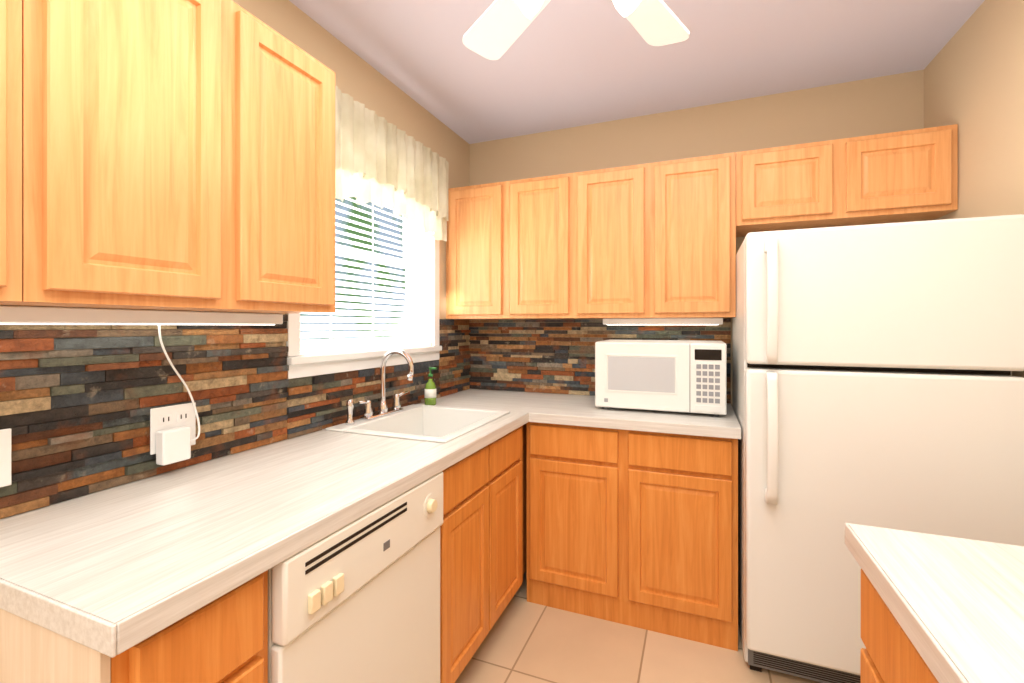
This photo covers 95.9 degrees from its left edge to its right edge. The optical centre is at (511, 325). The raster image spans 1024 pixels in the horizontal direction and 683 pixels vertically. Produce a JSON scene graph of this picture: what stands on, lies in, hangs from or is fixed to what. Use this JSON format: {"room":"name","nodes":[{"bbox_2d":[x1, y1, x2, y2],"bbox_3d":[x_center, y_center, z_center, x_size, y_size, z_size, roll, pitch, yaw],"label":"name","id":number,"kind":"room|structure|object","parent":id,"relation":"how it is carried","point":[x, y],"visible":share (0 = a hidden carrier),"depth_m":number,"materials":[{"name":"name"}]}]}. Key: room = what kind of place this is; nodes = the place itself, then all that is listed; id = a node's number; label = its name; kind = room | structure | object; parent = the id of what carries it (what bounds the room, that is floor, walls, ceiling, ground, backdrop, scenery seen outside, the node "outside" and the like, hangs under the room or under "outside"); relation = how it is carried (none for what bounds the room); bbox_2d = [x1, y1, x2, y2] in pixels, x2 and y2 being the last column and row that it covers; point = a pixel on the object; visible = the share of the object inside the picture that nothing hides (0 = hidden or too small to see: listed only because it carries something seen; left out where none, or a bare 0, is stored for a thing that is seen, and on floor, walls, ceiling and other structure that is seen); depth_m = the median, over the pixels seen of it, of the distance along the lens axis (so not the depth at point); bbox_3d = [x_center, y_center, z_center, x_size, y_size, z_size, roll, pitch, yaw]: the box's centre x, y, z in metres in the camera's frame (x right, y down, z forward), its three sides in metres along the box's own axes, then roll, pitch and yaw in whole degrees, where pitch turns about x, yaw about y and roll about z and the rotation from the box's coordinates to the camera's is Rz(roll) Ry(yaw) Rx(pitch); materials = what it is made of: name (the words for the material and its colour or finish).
{"room":"kitchen","nodes":[
{"label":"kitchen","id":0,"kind":"room"},
{"bbox_2d":[0,0,468,456],"bbox_3d":[-1.171,0.070,0.988,0.160,2.500,4.400,0,0,22],"label":"wall","id":1,"kind":"structure","parent":0,"point":[360,80],"depth_m":2.08,"materials":[{"name":"beige paint"}]},
{"bbox_2d":[0,0,43,306],"bbox_3d":[-1.036,-0.424,0.671,0.320,0.764,0.369,0,0,22],"label":"upper cabinet","id":2,"kind":"object","parent":1,"relation":"attached to","point":[21,21],"depth_m":0.79,"materials":[{"name":"brown wood"}]},
{"bbox_2d":[44,0,239,311],"bbox_3d":[-0.899,-0.424,1.013,0.320,0.764,0.367,0,0,22],"label":"upper cabinet","id":3,"kind":"object","parent":1,"relation":"attached to","point":[178,155],"depth_m":0.95,"materials":[{"name":"brown wood"}]},
{"bbox_2d":[0,305,282,324],"bbox_3d":[-1.061,-0.022,0.871,0.078,0.038,1.445,0,0,22],"label":"under-cabinet light","id":4,"kind":"object","parent":3,"relation":"attached to","point":[25,315],"visible":1,"depth_m":1.10,"materials":[{"name":"white plastic"}]},
{"bbox_2d":[0,315,470,518],"bbox_3d":[-0.754,0.182,1.776,0.022,0.443,2.572,0,0,22],"label":"backsplash","id":5,"kind":"structure","parent":1,"relation":"attached to","point":[86,434],"depth_m":1.23,"materials":[{"name":"stone"}]},
{"bbox_2d":[0,428,10,486],"bbox_3d":[-1.071,0.276,0.938,0.014,0.120,0.082,0,0,22],"label":"switch plate","id":6,"kind":"object","parent":5,"relation":"attached to","point":[5,457],"visible":1,"depth_m":0.97,"materials":[{"name":"white plastic"}]},
{"bbox_2d":[150,403,195,454],"bbox_3d":[-0.936,0.281,1.281,0.008,0.122,0.118,0,0,22],"label":"electrical outlet plate","id":7,"kind":"object","parent":5,"relation":"attached to","point":[169,417],"visible":0.48,"depth_m":1.27,"materials":[{"name":"white plastic"}]},
{"bbox_2d":[156,426,190,465],"bbox_3d":[-0.922,0.325,1.260,0.033,0.090,0.074,0,0,22],"label":"adapter","id":8,"kind":"object","parent":7,"relation":"attached to","point":[173,445],"visible":0.98,"depth_m":1.24,"materials":[{"name":"white plastic"}]},
{"bbox_2d":[158,325,199,440],"bbox_3d":[-0.915,0.160,1.270,0.019,0.330,0.110,0,0,22],"label":"power cord","id":9,"kind":"object","parent":8,"relation":"attached to","point":[176,371],"visible":0.94,"depth_m":1.28,"materials":[{"name":"white plastic"}]},
{"bbox_2d":[240,6,334,313],"bbox_3d":[-0.762,-0.424,1.353,0.320,0.764,0.367,0,0,22],"label":"upper cabinet","id":10,"kind":"object","parent":1,"relation":"attached to","point":[287,96],"depth_m":1.27,"materials":[{"name":"brown wood"}]},
{"bbox_2d":[285,217,441,378],"bbox_3d":[-0.678,-0.330,2.165,0.193,1.040,1.042,0,0,22],"label":"window","id":11,"kind":"structure","parent":1,"relation":"in","point":[309,364],"depth_m":2.31,"materials":[{"name":"white"}]},
{"bbox_2d":[300,198,424,350],"bbox_3d":[-0.667,-0.343,2.161,0.050,0.874,0.898,0,0,22],"label":"window blinds","id":12,"kind":"object","parent":11,"relation":"attached to","point":[317,344],"visible":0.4,"depth_m":2.15,"materials":[{"name":"white plastic"}]},
{"bbox_2d":[335,86,448,240],"bbox_3d":[-0.584,-0.692,2.091,0.101,0.456,1.125,0,0,22],"label":"valance curtain","id":13,"kind":"object","parent":1,"relation":"attached to","point":[381,162],"visible":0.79,"depth_m":2.10,"materials":[{"name":"fabric"}]},
{"bbox_2d":[289,0,984,143],"bbox_3d":[-0.011,-1.240,0.522,2.740,0.120,4.800,0,0,22],"label":"ceiling","id":14,"kind":"structure","parent":0,"point":[560,64],"depth_m":2.00,"materials":[{"name":"white paint"}]},
{"bbox_2d":[463,0,689,59],"bbox_3d":[0.182,-0.952,0.992,0.933,0.455,0.973,0,0,22],"label":"ceiling fan","id":15,"kind":"object","parent":14,"relation":"hanging from","point":[496,29],"visible":1,"depth_m":1.29,"materials":[{"name":"white"}]},
{"bbox_2d":[455,570,821,682],"bbox_3d":[-0.011,1.380,0.522,2.740,0.120,4.800,0,0,22],"label":"floor","id":16,"kind":"structure","parent":0,"point":[524,641],"depth_m":1.85,"materials":[{"name":"tile"}]},
{"bbox_2d":[0,570,267,682],"bbox_3d":[-0.793,0.884,0.880,0.616,0.872,0.271,0,0,22],"label":"base cabinet","id":17,"kind":"object","parent":16,"relation":"on","point":[223,639],"visible":0.44,"depth_m":0.74,"materials":[{"name":"brown wood"}]},
{"bbox_2d":[268,471,442,682],"bbox_3d":[-0.599,0.886,1.277,0.626,0.868,0.602,0,0,22],"label":"dishwasher","id":18,"kind":"object","parent":16,"relation":"on","point":[357,601],"visible":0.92,"depth_m":1.12,"materials":[{"name":"white metal"}]},
{"bbox_2d":[440,423,526,610],"bbox_3d":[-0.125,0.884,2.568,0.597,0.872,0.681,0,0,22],"label":"base cabinet","id":19,"kind":"object","parent":16,"relation":"on","point":[483,547],"depth_m":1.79,"materials":[{"name":"brown wood"}]},
{"bbox_2d":[0,349,563,657],"bbox_3d":[-0.397,0.342,1.806,0.660,0.484,2.299,0,0,22],"label":"countertop","id":20,"kind":"structure","parent":19,"relation":"on","point":[111,572],"depth_m":0.99,"materials":[{"name":"laminate"}]},
{"bbox_2d":[345,349,413,425],"bbox_3d":[-0.522,0.248,2.006,0.185,0.296,0.398,0,0,22],"label":"faucet","id":21,"kind":"object","parent":20,"relation":"on","point":[383,414],"depth_m":2.02,"materials":[{"name":"silver metal"}]},
{"bbox_2d":[325,404,510,490],"bbox_3d":[-0.367,0.490,1.974,0.533,0.188,0.600,0,0,22],"label":"sink","id":22,"kind":"object","parent":20,"relation":"in","point":[442,425],"depth_m":2.11,"materials":[{"name":"white ceramic"}]},
{"bbox_2d":[424,367,436,405],"bbox_3d":[-0.417,0.308,2.375,0.065,0.193,0.061,0,0,22],"label":"soap bottle","id":23,"kind":"object","parent":20,"relation":"on","point":[430,388],"depth_m":2.35,"materials":[{"name":"green plastic"}]},
{"bbox_2d":[527,422,737,650],"bbox_3d":[0.601,0.884,2.312,0.912,0.872,0.616,0,0,22],"label":"base cabinet","id":24,"kind":"object","parent":16,"relation":"on","point":[638,529],"visible":0.88,"depth_m":2.01,"materials":[{"name":"brown wood"}]},
{"bbox_2d":[536,394,740,438],"bbox_3d":[0.621,0.428,2.286,0.872,0.044,0.649,0,0,22],"label":"countertop","id":25,"kind":"structure","parent":24,"relation":"on","point":[574,410],"depth_m":2.06,"materials":[{"name":"laminate"}]},
{"bbox_2d":[595,340,726,415],"bbox_3d":[0.744,0.240,2.316,0.580,0.329,0.398,0,0,22],"label":"microwave","id":26,"kind":"object","parent":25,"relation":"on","point":[689,376],"visible":1,"depth_m":2.13,"materials":[{"name":"white plastic"}]},
{"bbox_2d":[732,214,1023,682],"bbox_3d":[1.350,0.487,1.871,0.777,1.666,0.812,0,0,22],"label":"refrigerator","id":27,"kind":"object","parent":16,"relation":"on","point":[875,383],"visible":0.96,"depth_m":1.58,"materials":[{"name":"white metal"}]},
{"bbox_2d":[860,568,938,682],"bbox_3d":[0.859,0.884,0.452,0.669,0.872,0.764,0,0,22],"label":"base cabinet","id":28,"kind":"object","parent":16,"relation":"on","point":[889,654],"visible":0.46,"depth_m":0.74,"materials":[{"name":"brown wood"}]},
{"bbox_2d":[844,523,1023,682],"bbox_3d":[0.590,0.428,-0.198,0.681,0.044,2.214,0,0,22],"label":"countertop","id":29,"kind":"structure","parent":28,"relation":"on","point":[955,605],"depth_m":0.70,"materials":[{"name":"laminate"}]},
{"bbox_2d":[469,70,923,404],"bbox_3d":[0.839,0.070,2.637,2.660,2.500,0.160,0,0,22],"label":"wall","id":30,"kind":"structure","parent":0,"point":[879,105],"depth_m":2.46,"materials":[{"name":"beige paint"}]},
{"bbox_2d":[446,181,505,319],"bbox_3d":[-0.157,-0.424,2.775,0.384,0.764,0.320,0,0,22],"label":"upper cabinet","id":31,"kind":"object","parent":30,"relation":"attached to","point":[476,223],"depth_m":2.63,"materials":[{"name":"brown wood"}]},
{"bbox_2d":[506,173,573,318],"bbox_3d":[0.200,-0.424,2.632,0.384,0.764,0.320,0,0,22],"label":"upper cabinet","id":32,"kind":"object","parent":30,"relation":"attached to","point":[539,210],"depth_m":2.48,"materials":[{"name":"brown wood"}]},
{"bbox_2d":[469,318,730,402],"bbox_3d":[0.432,0.182,2.701,1.530,0.443,0.022,0,0,22],"label":"backsplash","id":33,"kind":"structure","parent":30,"relation":"attached to","point":[565,364],"depth_m":2.77,"materials":[{"name":"stone"}]},
{"bbox_2d":[574,163,653,318],"bbox_3d":[0.556,-0.424,2.489,0.384,0.764,0.320,0,0,22],"label":"upper cabinet","id":34,"kind":"object","parent":30,"relation":"attached to","point":[653,240],"depth_m":2.34,"materials":[{"name":"brown wood"}]},
{"bbox_2d":[654,152,735,317],"bbox_3d":[0.912,-0.424,2.346,0.384,0.764,0.320,0,0,22],"label":"upper cabinet","id":35,"kind":"object","parent":30,"relation":"attached to","point":[695,198],"depth_m":2.19,"materials":[{"name":"brown wood"}]},
{"bbox_2d":[603,318,722,324],"bbox_3d":[0.778,-0.023,2.419,0.590,0.036,0.090,0,0,22],"label":"light","id":36,"kind":"object","parent":35,"relation":"attached to","point":[661,321],"visible":1,"depth_m":2.38,"materials":[{"name":"white plastic"}]},
{"bbox_2d":[736,124,957,236],"bbox_3d":[1.462,-0.635,2.125,0.797,0.341,0.321,0,0,22],"label":"upper cabinet","id":37,"kind":"object","parent":30,"relation":"attached to","point":[903,176],"visible":0.94,"depth_m":1.98,"materials":[{"name":"brown wood"}]},
{"bbox_2d":[924,0,1023,377],"bbox_3d":[1.149,0.070,0.056,0.160,2.500,4.400,0,0,22],"label":"wall","id":38,"kind":"structure","parent":0,"point":[974,79],"depth_m":1.67,"materials":[{"name":"beige paint"}]},
{"label":"outside","id":39,"kind":"structure","parent":0,"visible":0},
{"bbox_2d":[300,197,405,339],"bbox_3d":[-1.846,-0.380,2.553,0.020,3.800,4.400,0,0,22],"label":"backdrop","id":40,"kind":"structure","parent":39,"point":[359,213],"depth_m":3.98,"materials":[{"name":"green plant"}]}
]}

